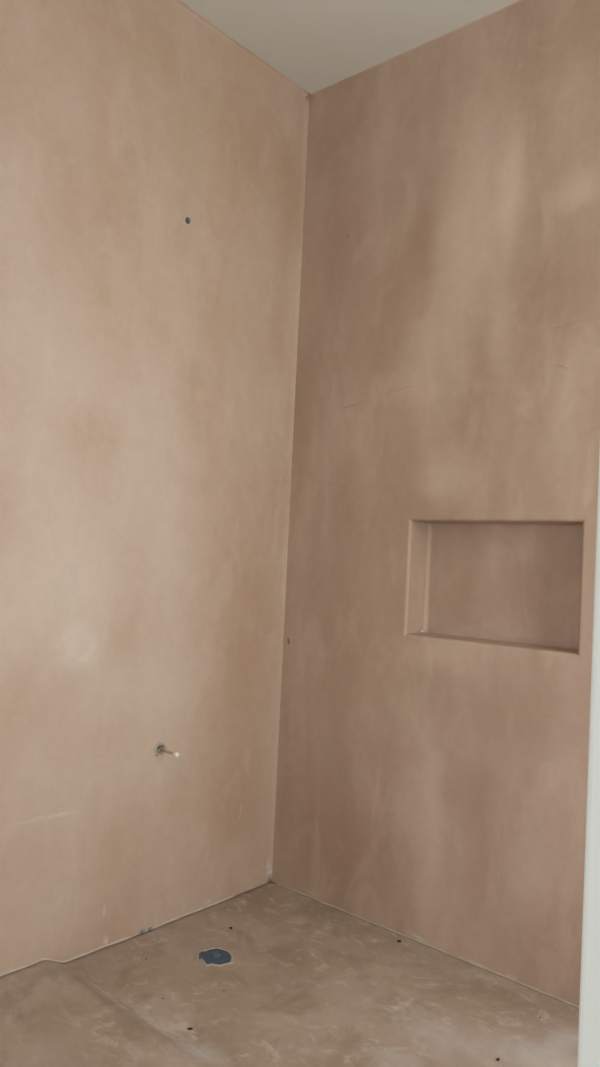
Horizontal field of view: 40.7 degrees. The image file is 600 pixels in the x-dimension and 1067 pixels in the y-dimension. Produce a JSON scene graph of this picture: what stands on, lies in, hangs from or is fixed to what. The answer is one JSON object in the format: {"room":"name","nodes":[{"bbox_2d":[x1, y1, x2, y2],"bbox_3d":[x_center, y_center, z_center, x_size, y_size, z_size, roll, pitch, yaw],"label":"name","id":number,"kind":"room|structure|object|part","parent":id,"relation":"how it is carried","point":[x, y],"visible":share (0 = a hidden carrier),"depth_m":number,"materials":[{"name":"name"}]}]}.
{"room":"unfinished bathroom shower","nodes":[
{"label":"unfinished bathroom shower","id":0,"kind":"room"},
{"bbox_2d":[0,0,304,972],"bbox_3d":[-1.262,-0.229,1.591,0.160,2.900,3.550,1,-2,41],"label":"wall","id":1,"kind":"structure","parent":0,"point":[146,354],"depth_m":2.36,"materials":[{"name":"paint"}]},
{"bbox_2d":[0,895,235,976],"bbox_3d":[-0.575,1.162,2.287,0.008,0.048,1.096,1,-2,41],"label":"trim","id":2,"kind":"structure","parent":1,"relation":"attached to","point":[178,917],"depth_m":2.31,"materials":[{"name":"paint"}]},
{"bbox_2d":[154,742,178,757],"bbox_3d":[-0.400,0.657,2.429,0.104,0.048,0.048,1,-2,41],"label":"pipe stub","id":3,"kind":"object","parent":1,"relation":"attached to","point":[160,749],"visible":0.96,"depth_m":2.44,"materials":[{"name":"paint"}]},
{"bbox_2d":[157,745,163,752],"bbox_3d":[-0.429,0.653,2.453,0.028,0.023,0.021,1,-2,41],"label":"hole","id":4,"kind":"object","parent":3,"relation":"attached to","point":[160,749],"depth_m":2.44,"materials":[{"name":"grey plastic"}]},
{"bbox_2d":[183,215,190,225],"bbox_3d":[-0.354,-0.965,2.503,0.026,0.033,0.031,1,-2,41],"label":"plug","id":5,"kind":"object","parent":1,"relation":"attached to","point":[187,221],"visible":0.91,"depth_m":2.49,"materials":[{"name":"paint"}]},
{"bbox_2d":[171,0,310,96],"bbox_3d":[-0.486,-1.616,2.311,0.024,0.014,1.600,1,-2,41],"label":"trim","id":6,"kind":"structure","parent":1,"relation":"attached to","point":[181,4],"depth_m":2.65,"materials":[{"name":"paint"}]},
{"bbox_2d":[267,96,308,881],"bbox_3d":[-0.043,-0.181,2.865,0.006,2.800,0.031,1,-2,41],"label":"trim","id":7,"kind":"structure","parent":1,"relation":"attached to","point":[305,132],"depth_m":2.87,"materials":[{"name":"paint"}]},
{"bbox_2d":[0,882,578,1066],"bbox_3d":[-0.014,1.182,0.499,3.200,0.133,3.400,1,-2,41],"label":"floor","id":8,"kind":"structure","parent":0,"point":[309,982],"depth_m":2.06,"materials":[{"name":"brown concrete"}]},
{"bbox_2d":[194,947,233,965],"bbox_3d":[-0.238,1.201,2.286,0.122,0.017,0.113,1,-2,41],"label":"floor drain","id":9,"kind":"object","parent":8,"relation":"in","point":[215,956],"visible":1,"depth_m":2.28,"materials":[{"name":"blue plastic"}]},
{"bbox_3d":[-0.236,1.196,2.295,0.026,0.006,0.026,1,-2,41],"label":"knob","id":10,"kind":"part","parent":9,"relation":"part of","materials":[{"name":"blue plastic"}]},
{"bbox_2d":[180,0,519,93],"bbox_3d":[-0.103,-1.709,0.847,2.840,0.120,3.790,1,-2,41],"label":"ceiling","id":11,"kind":"structure","parent":0,"point":[317,45],"depth_m":2.53,"materials":[{"name":"paint"}]},
{"bbox_2d":[272,0,599,1005],"bbox_3d":[0.478,-0.115,2.583,1.480,2.900,0.240,1,-2,41],"label":"wall","id":12,"kind":"structure","parent":0,"point":[431,784],"depth_m":2.46,"materials":[{"name":"paint"}]},
{"bbox_2d":[310,0,523,95],"bbox_3d":[0.632,-1.565,2.391,1.600,0.006,0.009,1,-2,41],"label":"trim","id":13,"kind":"structure","parent":12,"relation":"attached to","point":[520,0],"depth_m":2.60,"materials":[{"name":"paint"}]},
{"bbox_2d":[276,883,578,1007],"bbox_3d":[0.356,1.227,2.431,1.168,0.013,0.009,1,-2,41],"label":"trim","id":14,"kind":"structure","parent":12,"relation":"attached to","point":[297,891],"depth_m":2.39,"materials":[{"name":"paint"}]},
{"bbox_2d":[577,451,599,1066],"bbox_3d":[0.627,-0.209,0.462,0.868,2.870,0.107,1,-2,41],"label":"wall partition","id":15,"kind":"structure","parent":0,"point":[589,1006],"depth_m":0.69,"materials":[{"name":"white paint"}]}
]}

